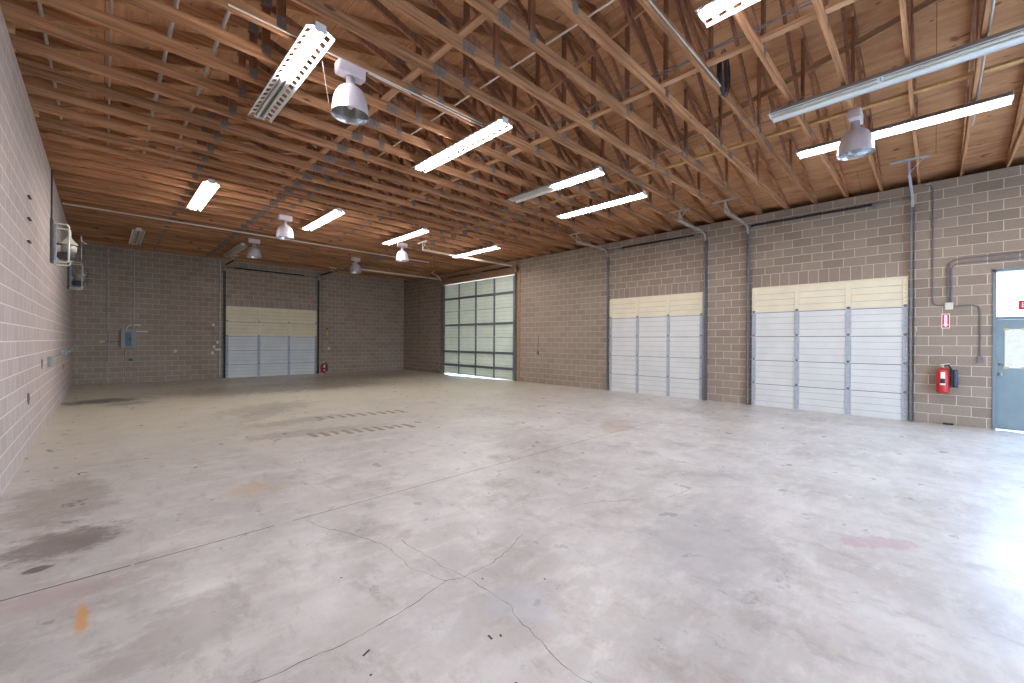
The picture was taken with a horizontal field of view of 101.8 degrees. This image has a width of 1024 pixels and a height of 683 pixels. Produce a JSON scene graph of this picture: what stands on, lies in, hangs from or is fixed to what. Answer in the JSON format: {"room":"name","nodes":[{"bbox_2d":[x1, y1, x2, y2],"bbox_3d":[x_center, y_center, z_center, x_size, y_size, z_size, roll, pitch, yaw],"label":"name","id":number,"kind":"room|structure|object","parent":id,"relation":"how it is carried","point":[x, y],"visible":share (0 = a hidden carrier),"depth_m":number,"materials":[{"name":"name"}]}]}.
{"room":"empty warehouse","nodes":[
{"label":"empty warehouse","id":0,"kind":"room"},
{"bbox_2d":[0,7,72,495],"bbox_3d":[-5.923,-0.908,4.794,0.200,5.064,27.950,0,0,-45],"label":"wall","id":1,"kind":"structure","parent":0,"point":[36,302],"depth_m":5.68,"materials":[{"name":"brick"}]},
{"bbox_2d":[50,218,86,265],"bbox_3d":[-9.297,-2.027,8.739,0.512,0.880,0.816,0,0,-45],"label":"wall fan","id":2,"kind":"object","parent":1,"relation":"attached to","point":[69,246],"visible":1,"depth_m":8.67,"materials":[{"name":"metal"}]},
{"bbox_2d":[59,237,77,245],"bbox_3d":[-9.407,-2.137,8.829,0.300,0.180,0.300,0,0,-45],"label":"hood","id":3,"kind":"object","parent":2,"relation":"attached to","point":[65,242],"depth_m":8.77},
{"bbox_2d":[67,261,91,289],"bbox_3d":[-13.223,-2.010,12.732,0.512,0.880,0.816,0,0,-45],"label":"wall fan","id":4,"kind":"object","parent":1,"relation":"attached to","point":[79,276],"visible":0.92,"depth_m":12.68,"materials":[{"name":"metal"}]},
{"bbox_2d":[72,238,411,280],"bbox_3d":[-10.512,-4.460,19.049,14.116,2.122,0.047,0,0,-45],"label":"roof truss","id":5,"kind":"object","parent":1,"relation":"on","point":[74,239],"visible":0.24,"depth_m":17.38,"materials":[{"name":"wood"}]},
{"bbox_2d":[71,219,417,279],"bbox_3d":[-10.085,-4.457,18.615,14.116,2.122,0.047,0,0,-45],"label":"roof truss","id":6,"kind":"object","parent":1,"relation":"on","point":[72,236],"visible":0.22,"depth_m":16.75,"materials":[{"name":"wood"}]},
{"bbox_2d":[62,202,428,262],"bbox_3d":[-7.422,-3.434,14.168,10.746,0.044,0.044,0,0,-45],"label":"conduit","id":7,"kind":"object","parent":1,"relation":"attached to","point":[62,202],"visible":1,"depth_m":12.50,"materials":[{"name":"metal"}]},
{"bbox_2d":[71,231,421,278],"bbox_3d":[-9.658,-4.454,18.180,14.116,2.122,0.047,0,0,-45],"label":"roof truss","id":8,"kind":"object","parent":1,"relation":"on","point":[72,232],"visible":0.27,"depth_m":16.03,"materials":[{"name":"wood"}]},
{"bbox_2d":[67,210,435,275],"bbox_3d":[-8.803,-4.449,17.311,14.116,2.122,0.047,0,0,-45],"label":"roof truss","id":9,"kind":"object","parent":1,"relation":"on","point":[70,225],"visible":0.24,"depth_m":15.40,"materials":[{"name":"wood"}]},
{"bbox_2d":[70,216,432,276],"bbox_3d":[-9.230,-4.452,17.746,14.116,2.122,0.047,0,0,-45],"label":"roof truss","id":10,"kind":"object","parent":1,"relation":"on","point":[71,229],"visible":0.27,"depth_m":15.70,"materials":[{"name":"wood"}]},
{"bbox_2d":[222,243,247,256],"bbox_3d":[-10.316,-3.426,15.431,0.304,0.182,2.706,0,0,-45],"label":"fluorescent fixture","id":11,"kind":"object","parent":10,"relation":"hanging from","point":[241,245],"visible":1,"depth_m":15.28,"materials":[{"name":"metal"}]},
{"bbox_2d":[66,205,444,274],"bbox_3d":[-8.375,-4.447,16.876,14.116,2.122,0.047,0,0,-45],"label":"roof truss","id":12,"kind":"object","parent":1,"relation":"on","point":[68,220],"visible":0.22,"depth_m":14.98,"materials":[{"name":"wood"}]},
{"bbox_2d":[65,204,452,273],"bbox_3d":[-7.948,-4.444,16.442,14.116,2.122,0.047,0,0,-45],"label":"roof truss","id":13,"kind":"object","parent":1,"relation":"on","point":[69,217],"visible":0.3,"depth_m":14.45,"materials":[{"name":"wood"}]},
{"bbox_2d":[129,227,145,244],"bbox_3d":[-12.198,-3.437,13.510,0.304,0.182,2.606,0,0,-45],"label":"fluorescent fixture","id":14,"kind":"object","parent":13,"relation":"attached to","point":[137,234],"visible":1,"depth_m":13.36,"materials":[{"name":"metal"}]},
{"bbox_2d":[63,198,457,271],"bbox_3d":[-7.521,-4.441,16.007,14.116,2.122,0.047,0,0,-45],"label":"roof truss","id":15,"kind":"object","parent":1,"relation":"on","point":[66,212],"visible":0.38,"depth_m":14.03,"materials":[{"name":"wood"}]},
{"bbox_2d":[350,257,360,273],"bbox_3d":[-6.414,-3.132,17.067,0.444,0.620,0.444,0,0,-45],"label":"lamp","id":16,"kind":"object","parent":15,"relation":"hanging from","point":[355,268],"visible":1,"depth_m":16.95,"materials":[{"name":"metal"}]},
{"bbox_2d":[62,194,467,270],"bbox_3d":[-7.093,-4.439,15.572,14.116,2.122,0.047,0,0,-45],"label":"roof truss","id":17,"kind":"object","parent":1,"relation":"on","point":[65,207],"visible":0.38,"depth_m":13.55,"materials":[{"name":"wood"}]},
{"bbox_2d":[246,238,260,258],"bbox_3d":[-8.710,-3.145,14.039,0.444,0.620,0.444,0,0,-45],"label":"lamp","id":18,"kind":"object","parent":17,"relation":"hanging from","point":[253,252],"visible":1,"depth_m":13.94,"materials":[{"name":"metal"}]},
{"bbox_2d":[60,190,474,268],"bbox_3d":[-6.666,-4.436,15.138,14.116,2.122,0.047,0,0,-45],"label":"roof truss","id":19,"kind":"object","parent":1,"relation":"on","point":[327,196],"visible":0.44,"depth_m":13.18,"materials":[{"name":"wood"}]},
{"bbox_2d":[58,186,483,267],"bbox_3d":[-6.238,-4.434,14.703,14.116,2.122,0.047,0,0,-45],"label":"roof truss","id":20,"kind":"object","parent":1,"relation":"on","point":[61,195],"visible":0.43,"depth_m":12.49,"materials":[{"name":"wood"}]},
{"bbox_2d":[56,180,491,265],"bbox_3d":[-5.811,-4.431,14.268,14.116,2.122,0.047,0,0,-45],"label":"roof truss","id":21,"kind":"object","parent":1,"relation":"on","point":[61,189],"visible":0.48,"depth_m":12.09,"materials":[{"name":"wood"}]},
{"bbox_2d":[54,175,500,263],"bbox_3d":[-5.384,-4.429,13.834,14.116,2.122,0.047,0,0,-45],"label":"roof truss","id":22,"kind":"object","parent":1,"relation":"on","point":[60,182],"visible":0.41,"depth_m":11.40,"materials":[{"name":"wood"}]},
{"bbox_2d":[52,167,510,262],"bbox_3d":[-4.956,-4.426,13.399,14.116,2.122,0.047,0,0,-45],"label":"roof truss","id":23,"kind":"object","parent":1,"relation":"on","point":[56,174],"visible":0.49,"depth_m":11.15,"materials":[{"name":"wood"}]},
{"bbox_2d":[396,242,408,261],"bbox_3d":[-3.827,-3.116,14.493,0.444,0.620,0.444,0,0,-45],"label":"lamp","id":24,"kind":"object","parent":23,"relation":"hanging from","point":[402,256],"visible":1,"depth_m":14.37,"materials":[{"name":"metal"}]},
{"bbox_2d":[48,158,521,260],"bbox_3d":[-4.529,-4.423,12.964,14.116,2.122,0.047,0,0,-45],"label":"roof truss","id":25,"kind":"object","parent":1,"relation":"on","point":[54,165],"visible":0.57,"depth_m":10.64,"materials":[{"name":"wood"}]},
{"bbox_2d":[276,214,293,239],"bbox_3d":[-6.208,-3.130,11.366,0.444,0.620,0.444,0,0,-45],"label":"lamp","id":26,"kind":"object","parent":25,"relation":"hanging from","point":[284,232],"visible":1,"depth_m":11.27,"materials":[{"name":"metal"}]},
{"bbox_2d":[301,208,344,230],"bbox_3d":[-5.279,-3.396,11.493,0.304,0.182,2.506,0,0,-45],"label":"fluorescent fixture","id":27,"kind":"object","parent":25,"relation":"attached to","point":[334,212],"visible":1,"depth_m":11.35,"materials":[{"name":"metal"}]},
{"bbox_2d":[338,0,857,231],"bbox_3d":[-2.262,-3.579,10.166,0.089,0.038,24.100,0,0,-45],"label":"brace","id":28,"kind":"object","parent":25,"relation":"on","point":[838,4],"visible":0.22,"depth_m":5.42,"materials":[{"name":"wood"}]},
{"bbox_2d":[412,56,1023,245],"bbox_3d":[-0.358,-3.567,12.039,0.089,0.038,24.100,0,0,-45],"label":"brace","id":29,"kind":"object","parent":25,"relation":"on","point":[1014,61],"visible":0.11,"depth_m":6.53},
{"bbox_2d":[45,149,531,258],"bbox_3d":[-4.101,-4.421,12.530,14.116,2.122,0.047,0,0,-45],"label":"roof truss","id":30,"kind":"object","parent":1,"relation":"on","point":[51,155],"visible":0.49,"depth_m":10.22,"materials":[{"name":"wood"}]},
{"bbox_2d":[41,138,542,256],"bbox_3d":[-3.674,-4.418,12.095,14.116,2.122,0.047,0,0,-45],"label":"roof truss","id":31,"kind":"object","parent":1,"relation":"on","point":[51,145],"visible":0.48,"depth_m":9.74,"materials":[{"name":"wood"}]},
{"bbox_2d":[186,178,219,211],"bbox_3d":[-7.196,-3.407,9.635,0.304,0.182,2.506,0,0,-45],"label":"fluorescent fixture","id":32,"kind":"object","parent":31,"relation":"attached to","point":[210,183],"visible":1,"depth_m":9.47,"materials":[{"name":"metal"}]},
{"bbox_2d":[380,227,428,244],"bbox_3d":[-3.468,-3.385,13.274,0.304,0.182,2.506,0,0,-45],"label":"fluorescent fixture","id":33,"kind":"object","parent":31,"relation":"hanging from","point":[420,231],"visible":1,"depth_m":13.15,"materials":[{"name":"metal"}]},
{"bbox_2d":[452,245,499,257],"bbox_3d":[-1.406,-3.373,15.427,0.304,0.182,2.506,0,0,-45],"label":"fluorescent fixture","id":34,"kind":"object","parent":31,"relation":"attached to","point":[489,248],"visible":0.94,"depth_m":15.24,"materials":[{"name":"metal"}]},
{"bbox_2d":[37,125,553,254],"bbox_3d":[-3.247,-4.416,11.660,14.116,2.122,0.047,0,0,-45],"label":"roof truss","id":35,"kind":"object","parent":1,"relation":"on","point":[45,132],"visible":0.62,"depth_m":9.23,"materials":[{"name":"wood"}]},
{"bbox_2d":[34,111,566,251],"bbox_3d":[-2.819,-4.413,11.226,14.116,2.122,0.047,0,0,-45],"label":"roof truss","id":36,"kind":"object","parent":1,"relation":"on","point":[44,119],"visible":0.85,"depth_m":8.79,"materials":[{"name":"wood"}]},
{"bbox_2d":[28,94,579,249],"bbox_3d":[-2.392,-4.411,10.791,14.116,2.122,0.047,0,0,-45],"label":"roof truss","id":37,"kind":"object","parent":1,"relation":"on","point":[39,103],"visible":0.7,"depth_m":8.25,"materials":[{"name":"wood"}]},
{"bbox_2d":[22,75,591,246],"bbox_3d":[-1.964,-4.408,10.356,14.116,2.122,0.047,0,0,-45],"label":"roof truss","id":38,"kind":"object","parent":1,"relation":"on","point":[36,85],"visible":0.64,"depth_m":7.67,"materials":[{"name":"wood"}]},
{"bbox_2d":[245,0,508,219],"bbox_3d":[-4.080,-3.589,8.379,0.089,0.038,24.100,0,0,-45],"label":"brace","id":39,"kind":"object","parent":38,"relation":"on","point":[479,18],"visible":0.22,"depth_m":5.26,"materials":[{"name":"wood"}]},
{"bbox_2d":[15,53,606,244],"bbox_3d":[-1.537,-4.405,9.922,14.116,2.122,0.047,0,0,-45],"label":"roof truss","id":40,"kind":"object","parent":1,"relation":"on","point":[38,66],"visible":0.73,"depth_m":7.10,"materials":[{"name":"wood"}]},
{"bbox_2d":[37,1,64,133],"bbox_3d":[-6.014,-3.608,5.425,0.036,0.036,5.800,0,0,-45],"label":"conduit","id":41,"kind":"object","parent":40,"relation":"on","point":[39,4],"visible":0.32,"depth_m":4.98,"materials":[{"name":"metal"}]},
{"bbox_2d":[107,0,112,144],"bbox_3d":[-5.622,-3.600,5.810,0.024,0.024,5.800,0,0,-45],"label":"conduit","id":42,"kind":"object","parent":40,"relation":"on","point":[111,1],"visible":0.32,"depth_m":5.24,"materials":[{"name":"metal"}]},
{"bbox_2d":[170,10,230,159],"bbox_3d":[-4.272,-3.598,5.735,0.044,0.044,7.800,0,0,-45],"label":"conduit","id":43,"kind":"object","parent":40,"relation":"on","point":[228,13],"visible":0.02,"depth_m":5.18,"materials":[{"name":"metal"}]},
{"bbox_2d":[8,28,622,241],"bbox_3d":[-1.109,-4.403,9.487,14.116,2.122,0.047,0,0,-45],"label":"roof truss","id":44,"kind":"object","parent":1,"relation":"on","point":[32,42],"visible":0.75,"depth_m":6.54,"materials":[{"name":"wood"}]},
{"bbox_2d":[142,0,179,153],"bbox_3d":[-4.922,-3.601,5.798,0.044,0.044,6.800,0,0,-45],"label":"conduit","id":45,"kind":"object","parent":44,"relation":"on","point":[176,2],"visible":0.32,"depth_m":5.22,"materials":[{"name":"metal"}]},
{"bbox_2d":[0,0,638,238],"bbox_3d":[-0.682,-4.400,9.052,14.116,2.122,0.047,0,0,-45],"label":"roof truss","id":46,"kind":"object","parent":1,"relation":"on","point":[24,13],"visible":0.62,"depth_m":5.87,"materials":[{"name":"wood"}]},
{"bbox_2d":[36,0,656,234],"bbox_3d":[-0.255,-4.398,8.618,14.116,2.122,0.047,0,0,-45],"label":"roof truss","id":47,"kind":"object","parent":1,"relation":"on","point":[74,7],"visible":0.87,"depth_m":5.92,"materials":[{"name":"wood"}]},
{"bbox_2d":[248,21,334,121],"bbox_3d":[-2.891,-3.381,5.300,0.304,0.182,2.446,0,0,-45],"label":"fluorescent fixture","id":48,"kind":"object","parent":47,"relation":"hanging from","point":[314,37],"visible":1,"depth_m":5.07,"materials":[{"name":"metal"}]},
{"bbox_2d":[411,116,512,172],"bbox_3d":[-0.952,-3.370,7.136,0.304,0.182,2.446,0,0,-45],"label":"fluorescent fixture","id":49,"kind":"object","parent":47,"relation":"hanging from","point":[501,122],"visible":1,"depth_m":6.96,"materials":[{"name":"metal"}]},
{"bbox_2d":[508,166,604,202],"bbox_3d":[0.851,-3.359,8.882,0.304,0.182,2.446,0,0,-45],"label":"fluorescent fixture","id":50,"kind":"object","parent":47,"relation":"hanging from","point":[595,172],"visible":1,"depth_m":8.74,"materials":[{"name":"metal"}]},
{"bbox_2d":[555,190,647,218],"bbox_3d":[2.092,-3.351,10.130,0.304,0.182,2.446,0,0,-45],"label":"fluorescent fixture","id":51,"kind":"object","parent":47,"relation":"hanging from","point":[622,199],"visible":1,"depth_m":10.00,"materials":[{"name":"metal"}]},
{"bbox_2d":[121,0,675,231],"bbox_3d":[0.173,-4.395,8.183,14.116,2.122,0.047,0,0,-45],"label":"roof truss","id":52,"kind":"object","parent":1,"relation":"on","point":[263,52],"visible":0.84,"depth_m":6.20,"materials":[{"name":"wood"}]},
{"bbox_2d":[206,0,693,227],"bbox_3d":[0.600,-4.393,7.748,14.116,2.122,0.047,0,0,-45],"label":"roof truss","id":53,"kind":"object","parent":1,"relation":"on","point":[280,21],"visible":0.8,"depth_m":6.26,"materials":[{"name":"wood"}]},
{"bbox_2d":[331,57,368,124],"bbox_3d":[-2.003,-3.105,5.151,0.444,0.620,0.444,0,0,-45],"label":"lamp","id":54,"kind":"object","parent":53,"relation":"hanging from","point":[349,103],"visible":1,"depth_m":5.09,"materials":[{"name":"metal"}]},
{"bbox_2d":[228,3,483,126],"bbox_3d":[-1.675,-3.445,5.468,3.450,0.020,0.020,0,0,-45],"label":"conduit","id":55,"kind":"object","parent":53,"relation":"attached to","point":[230,5],"visible":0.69,"depth_m":5.31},
{"bbox_2d":[367,0,614,163],"bbox_3d":[0.781,-3.555,4.604,0.024,0.024,10.500,0,0,-45],"label":"conduit","id":56,"kind":"object","parent":53,"relation":"on","point":[610,1],"visible":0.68,"depth_m":5.27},
{"bbox_2d":[444,0,656,179],"bbox_3d":[0.642,-4.437,7.362,0.035,1.687,6.726,0,0,-45],"label":"diagonal brace","id":57,"kind":"object","parent":53,"relation":"attached to","point":[640,10],"visible":0.44,"depth_m":6.84,"materials":[{"name":"wood"}]},
{"bbox_2d":[602,94,809,169],"bbox_3d":[2.472,-3.370,7.390,0.010,0.040,4.702,0,0,-43],"label":"cable","id":58,"kind":"object","parent":53,"relation":"attached to","point":[808,94],"visible":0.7,"depth_m":6.59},
{"bbox_2d":[292,0,715,223],"bbox_3d":[1.028,-4.390,7.314,14.116,2.122,0.047,0,0,-45],"label":"roof truss","id":59,"kind":"object","parent":1,"relation":"on","point":[444,71],"visible":0.72,"depth_m":6.23,"materials":[{"name":"wood"}]},
{"bbox_2d":[476,0,810,160],"bbox_3d":[2.265,-3.601,5.306,0.056,0.038,8.582,0,0,-45],"label":"cable","id":60,"kind":"object","parent":59,"relation":"on","point":[807,0],"visible":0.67,"depth_m":5.37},
{"bbox_2d":[378,0,738,219],"bbox_3d":[1.455,-4.387,6.879,14.116,2.122,0.047,0,0,-45],"label":"roof truss","id":61,"kind":"object","parent":1,"relation":"on","point":[474,49],"visible":0.78,"depth_m":6.26,"materials":[{"name":"wood"}]},
{"bbox_2d":[464,0,763,214],"bbox_3d":[1.882,-4.385,6.444,14.116,2.122,0.047,0,0,-45],"label":"roof truss","id":62,"kind":"object","parent":1,"relation":"on","point":[505,18],"visible":0.92,"depth_m":6.28,"materials":[{"name":"wood"}]},
{"bbox_2d":[551,0,789,209],"bbox_3d":[2.310,-4.382,6.010,14.116,2.122,0.047,0,0,-45],"label":"roof truss","id":63,"kind":"object","parent":1,"relation":"on","point":[570,8],"visible":0.89,"depth_m":6.11,"materials":[{"name":"wood"}]},
{"bbox_2d":[637,0,817,203],"bbox_3d":[2.753,-4.380,5.559,14.116,2.122,0.092,0,0,-45],"label":"roof truss","id":64,"kind":"object","parent":1,"relation":"on","point":[730,101],"depth_m":6.20,"materials":[{"name":"wood"}]},
{"bbox_2d":[647,0,720,86],"bbox_3d":[1.907,-3.443,4.714,2.500,0.024,0.024,0,0,-45],"label":"conduit","id":65,"kind":"object","parent":64,"relation":"attached to","point":[649,1],"visible":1,"depth_m":4.74,"materials":[{"name":"metal"}]},
{"bbox_2d":[629,0,940,170],"bbox_3d":[4.153,-4.106,6.969,0.035,1.107,4.895,0,0,-45],"label":"diagonal brace","id":66,"kind":"object","parent":64,"relation":"attached to","point":[927,3],"visible":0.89,"depth_m":6.39,"materials":[{"name":"wood"}]},
{"bbox_2d":[732,0,849,197],"bbox_3d":[3.165,-4.377,5.141,14.116,2.122,0.047,0,0,-45],"label":"roof truss","id":67,"kind":"object","parent":1,"relation":"on","point":[741,18],"visible":0.91,"depth_m":6.13,"materials":[{"name":"wood"}]},
{"bbox_2d":[562,120,771,190],"bbox_3d":[2.718,-3.359,7.632,0.010,0.060,4.703,0,0,-43],"label":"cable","id":68,"kind":"object","parent":67,"relation":"attached to","point":[770,120],"visible":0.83,"depth_m":7.41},
{"bbox_2d":[695,0,759,27],"bbox_3d":[2.771,-3.347,3.350,0.304,0.182,2.446,0,0,-45],"label":"fluorescent fixture","id":69,"kind":"object","parent":67,"relation":"hanging from","point":[711,8],"visible":1,"depth_m":4.11,"materials":[{"name":"metal"}]},
{"bbox_2d":[768,24,1023,122],"bbox_3d":[4.632,-3.336,5.222,0.304,0.182,2.426,0,0,-45],"label":"fluorescent fixture","id":70,"kind":"object","parent":67,"relation":"hanging from","point":[1014,36],"visible":0.98,"depth_m":5.06,"materials":[{"name":"metal"}]},
{"bbox_2d":[811,0,883,191],"bbox_3d":[3.592,-4.375,4.706,14.116,2.122,0.047,0,0,-45],"label":"roof truss","id":71,"kind":"object","parent":1,"relation":"on","point":[823,18],"visible":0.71,"depth_m":5.92,"materials":[{"name":"wood"}]},
{"bbox_2d":[479,0,822,161],"bbox_3d":[2.294,-3.601,5.334,0.056,0.038,8.582,0,0,-45],"label":"cable","id":72,"kind":"object","parent":71,"relation":"on","point":[822,0],"visible":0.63,"depth_m":5.42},
{"bbox_2d":[836,106,874,160],"bbox_3d":[5.048,-3.063,6.110,0.444,0.620,0.444,0,0,-45],"label":"lamp","id":73,"kind":"object","parent":71,"relation":"hanging from","point":[858,142],"visible":1,"depth_m":6.03,"materials":[{"name":"metal"}]},
{"bbox_2d":[899,0,920,183],"bbox_3d":[4.019,-4.372,4.271,14.116,2.122,0.047,0,0,-45],"label":"roof truss","id":74,"kind":"object","parent":1,"relation":"on","point":[906,6],"visible":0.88,"depth_m":5.59,"materials":[{"name":"wood"}]},
{"bbox_2d":[959,0,991,176],"bbox_3d":[4.447,-4.369,3.837,14.116,2.122,0.047,0,0,-45],"label":"roof truss","id":75,"kind":"object","parent":1,"relation":"on","point":[981,9],"visible":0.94,"depth_m":5.61,"materials":[{"name":"wood"}]},
{"bbox_2d":[971,0,995,125],"bbox_3d":[5.828,-3.435,5.150,4.303,0.096,0.026,0,0,-45],"label":"conduit","id":76,"kind":"object","parent":75,"relation":"attached to","point":[993,1],"visible":0.8,"depth_m":5.01,"materials":[{"name":"metal"}]},
{"bbox_2d":[1004,76,1023,167],"bbox_3d":[4.874,-4.367,3.402,14.116,2.122,0.047,0,0,-45],"label":"roof truss","id":77,"kind":"object","parent":1,"relation":"on","point":[1014,143],"visible":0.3,"depth_m":7.12,"materials":[{"name":"wood"}]},
{"bbox_2d":[73,224,403,384],"bbox_3d":[-11.092,-1.968,19.445,13.366,7.120,0.200,0,0,-45],"label":"wall","id":78,"kind":"structure","parent":0,"point":[177,295],"depth_m":17.24,"materials":[{"name":"brick"}]},
{"bbox_2d":[106,249,109,380],"bbox_3d":[-14.999,-0.991,15.438,0.094,4.880,0.044,0,0,-45],"label":"conduit","id":79,"kind":"object","parent":78,"relation":"attached to","point":[107,249],"visible":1,"depth_m":15.41,"materials":[{"name":"metal"}]},
{"bbox_2d":[121,330,135,347],"bbox_3d":[-14.565,-0.099,15.781,0.420,0.680,0.169,0,0,-45],"label":"electrical panel","id":80,"kind":"object","parent":78,"relation":"attached to","point":[128,337],"visible":1,"depth_m":15.74,"materials":[{"name":"grey metal"}]},
{"bbox_2d":[133,252,134,329],"bbox_3d":[-14.491,-1.928,15.932,0.044,3.000,0.044,0,0,-22],"label":"conduit","id":81,"kind":"object","parent":78,"relation":"attached to","point":[133,252],"visible":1,"depth_m":15.91,"materials":[{"name":"metal"}]},
{"bbox_2d":[218,262,220,375],"bbox_3d":[-12.550,-0.966,17.846,0.055,4.900,0.055,0,0,-22],"label":"conduit","id":82,"kind":"object","parent":78,"relation":"attached to","point":[219,262],"visible":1,"depth_m":17.82,"materials":[{"name":"metal"}]},
{"bbox_2d":[223,255,237,377],"bbox_3d":[-11.829,-0.943,17.304,0.372,5.062,1.828,0,0,-45],"label":"door track","id":83,"kind":"object","parent":78,"relation":"attached to","point":[232,260],"visible":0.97,"depth_m":17.91,"materials":[{"name":"black metal"}]},
{"bbox_2d":[226,306,316,377],"bbox_3d":[-11.041,0.033,19.314,3.760,3.120,0.076,0,0,-45],"label":"door","id":84,"kind":"structure","parent":78,"relation":"in","point":[259,341],"depth_m":19.20,"materials":[{"name":"metal"}]},
{"bbox_2d":[317,267,335,373],"bbox_3d":[-9.005,-0.926,20.082,0.372,5.062,1.828,0,0,-45],"label":"door track","id":85,"kind":"object","parent":78,"relation":"attached to","point":[329,267],"visible":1,"depth_m":20.62,"materials":[{"name":"black metal"}]},
{"bbox_2d":[0,370,1023,682],"bbox_3d":[-1.244,1.726,9.551,13.566,0.152,28.150,0,0,-45],"label":"floor","id":86,"kind":"structure","parent":0,"point":[385,526],"depth_m":3.48,"materials":[{"name":"concrete"}]},
{"bbox_2d":[13,0,1023,269],"bbox_3d":[-1.171,-4.481,9.586,14.266,2.034,28.550,0,0,-45],"label":"ceiling","id":87,"kind":"structure","parent":0,"point":[945,25],"depth_m":7.54,"materials":[{"name":"brown wood"}]},
{"bbox_2d":[796,137,841,158],"label":"fluorescent fixture","id":88,"kind":"object","parent":87,"relation":"hanging from","point":[831,145],"depth_m":7.08,"materials":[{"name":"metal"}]},
{"bbox_2d":[869,90,1014,139],"label":"fluorescent fixture","id":89,"kind":"object","parent":87,"relation":"hanging from","point":[979,106],"depth_m":6.01,"materials":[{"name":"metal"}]},
{"bbox_2d":[404,165,1023,428],"bbox_3d":[3.537,-0.852,14.237,0.200,5.064,28.150,0,0,-45],"label":"wall","id":90,"kind":"structure","parent":0,"point":[563,300],"depth_m":10.56,"materials":[{"name":"brick"}]},
{"bbox_2d":[352,263,442,373],"bbox_3d":[-5.185,-0.903,19.664,4.628,5.062,0.550,0,0,-45],"label":"door track","id":91,"kind":"object","parent":90,"relation":"attached to","point":[352,263],"visible":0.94,"depth_m":21.19,"materials":[{"name":"metal"}]},
{"bbox_2d":[418,240,516,380],"bbox_3d":[-1.448,-0.880,15.863,4.628,5.062,0.550,0,0,-45],"label":"door track","id":92,"kind":"object","parent":90,"relation":"attached to","point":[422,242],"visible":0.99,"depth_m":17.42,"materials":[{"name":"metal"}]},
{"bbox_2d":[442,275,514,380],"bbox_3d":[-1.698,-0.586,19.330,0.120,4.470,5.110,0,0,-45],"label":"door","id":93,"kind":"structure","parent":90,"relation":"in","point":[478,332],"depth_m":19.11,"materials":[{"name":"glass"}]},
{"bbox_2d":[441,260,520,380],"bbox_3d":[-1.582,-0.881,19.406,0.250,5.060,5.660,0,0,-45],"label":"trim","id":94,"kind":"structure","parent":90,"relation":"attached to","point":[507,271],"depth_m":18.28,"materials":[{"name":"metal"}]},
{"bbox_2d":[235,276,908,310],"bbox_3d":[-1.231,-1.464,15.105,22.874,0.040,3.503,0,0,23],"label":"trim","id":95,"kind":"structure","parent":90,"relation":"attached to","point":[899,276],"depth_m":10.59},
{"bbox_2d":[569,232,609,390],"bbox_3d":[2.652,-0.856,13.655,1.878,5.062,0.550,0,0,-45],"label":"door track","id":96,"kind":"object","parent":90,"relation":"attached to","point":[579,242],"visible":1,"depth_m":14.22,"materials":[{"name":"metal"}]},
{"bbox_2d":[605,231,706,251],"bbox_3d":[4.407,-3.115,13.116,0.150,0.120,3.350,0,0,-45],"label":"shaft","id":97,"kind":"object","parent":90,"relation":"attached to","point":[696,234],"visible":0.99,"depth_m":12.89,"materials":[{"name":"black metal"}]},
{"bbox_2d":[609,293,703,399],"bbox_3d":[4.431,0.136,13.124,0.076,3.100,3.100,0,0,-45],"label":"door","id":98,"kind":"structure","parent":90,"relation":"in","point":[656,343],"depth_m":13.00,"materials":[{"name":"metal"}]},
{"bbox_2d":[668,208,707,400],"bbox_3d":[4.931,-0.842,11.337,1.878,5.062,0.550,0,0,-45],"label":"door track","id":99,"kind":"object","parent":90,"relation":"attached to","point":[686,209],"visible":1,"depth_m":11.92,"materials":[{"name":"metal"}]},
{"bbox_2d":[712,197,749,404],"bbox_3d":[5.709,-0.837,10.546,1.878,5.062,0.550,0,0,-45],"label":"door track","id":100,"kind":"object","parent":90,"relation":"attached to","point":[725,200],"visible":1,"depth_m":11.12,"materials":[{"name":"metal"}]},
{"bbox_2d":[751,277,907,420],"bbox_3d":[7.471,0.154,10.033,0.076,3.100,3.020,0,0,-45],"label":"door","id":101,"kind":"structure","parent":90,"relation":"in","point":[839,347],"depth_m":9.85,"materials":[{"name":"metal"}]},
{"bbox_2d":[748,196,910,228],"bbox_3d":[7.436,-3.076,10.036,0.150,0.120,3.250,0,0,-45],"label":"shaft","id":102,"kind":"object","parent":90,"relation":"attached to","point":[750,226],"visible":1,"depth_m":9.96,"materials":[{"name":"black metal"}]},
{"bbox_2d":[889,154,929,421],"bbox_3d":[7.935,-0.824,8.282,1.878,5.062,0.550,0,0,-45],"label":"door track","id":103,"kind":"object","parent":90,"relation":"attached to","point":[912,229],"visible":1,"depth_m":8.87,"materials":[{"name":"metal"}]},
{"bbox_2d":[922,184,944,305],"bbox_3d":[8.786,-2.016,8.687,0.373,2.571,0.095,0,0,25],"label":"conduit","id":104,"kind":"object","parent":90,"relation":"attached to","point":[922,184],"visible":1,"depth_m":8.70,"materials":[{"name":"metal"}]},
{"bbox_2d":[941,314,949,327],"bbox_3d":[8.949,-0.422,8.580,0.008,0.300,0.120,0,0,-45],"label":"sign","id":105,"kind":"object","parent":90,"relation":"attached to","point":[945,323],"visible":1,"depth_m":8.58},
{"bbox_2d":[936,363,957,392],"bbox_3d":[8.878,0.750,8.488,0.230,0.606,0.317,0,0,-45],"label":"fire extinguisher","id":106,"kind":"object","parent":90,"relation":"attached to","point":[943,383],"visible":1,"depth_m":8.44,"materials":[{"name":"metal"}]},
{"bbox_2d":[947,251,1023,302],"bbox_3d":[9.734,-1.266,7.763,0.032,0.946,2.231,0,0,-45],"label":"conduit","id":107,"kind":"object","parent":90,"relation":"attached to","point":[1019,251],"visible":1,"depth_m":8.41,"materials":[{"name":"metal"}]},
{"bbox_2d":[992,267,1023,431],"bbox_3d":[9.800,0.158,7.822,0.255,3.120,1.010,0,0,-45],"label":"door","id":108,"kind":"structure","parent":90,"relation":"in","point":[1008,331],"depth_m":8.01,"materials":[{"name":"blue metal"}]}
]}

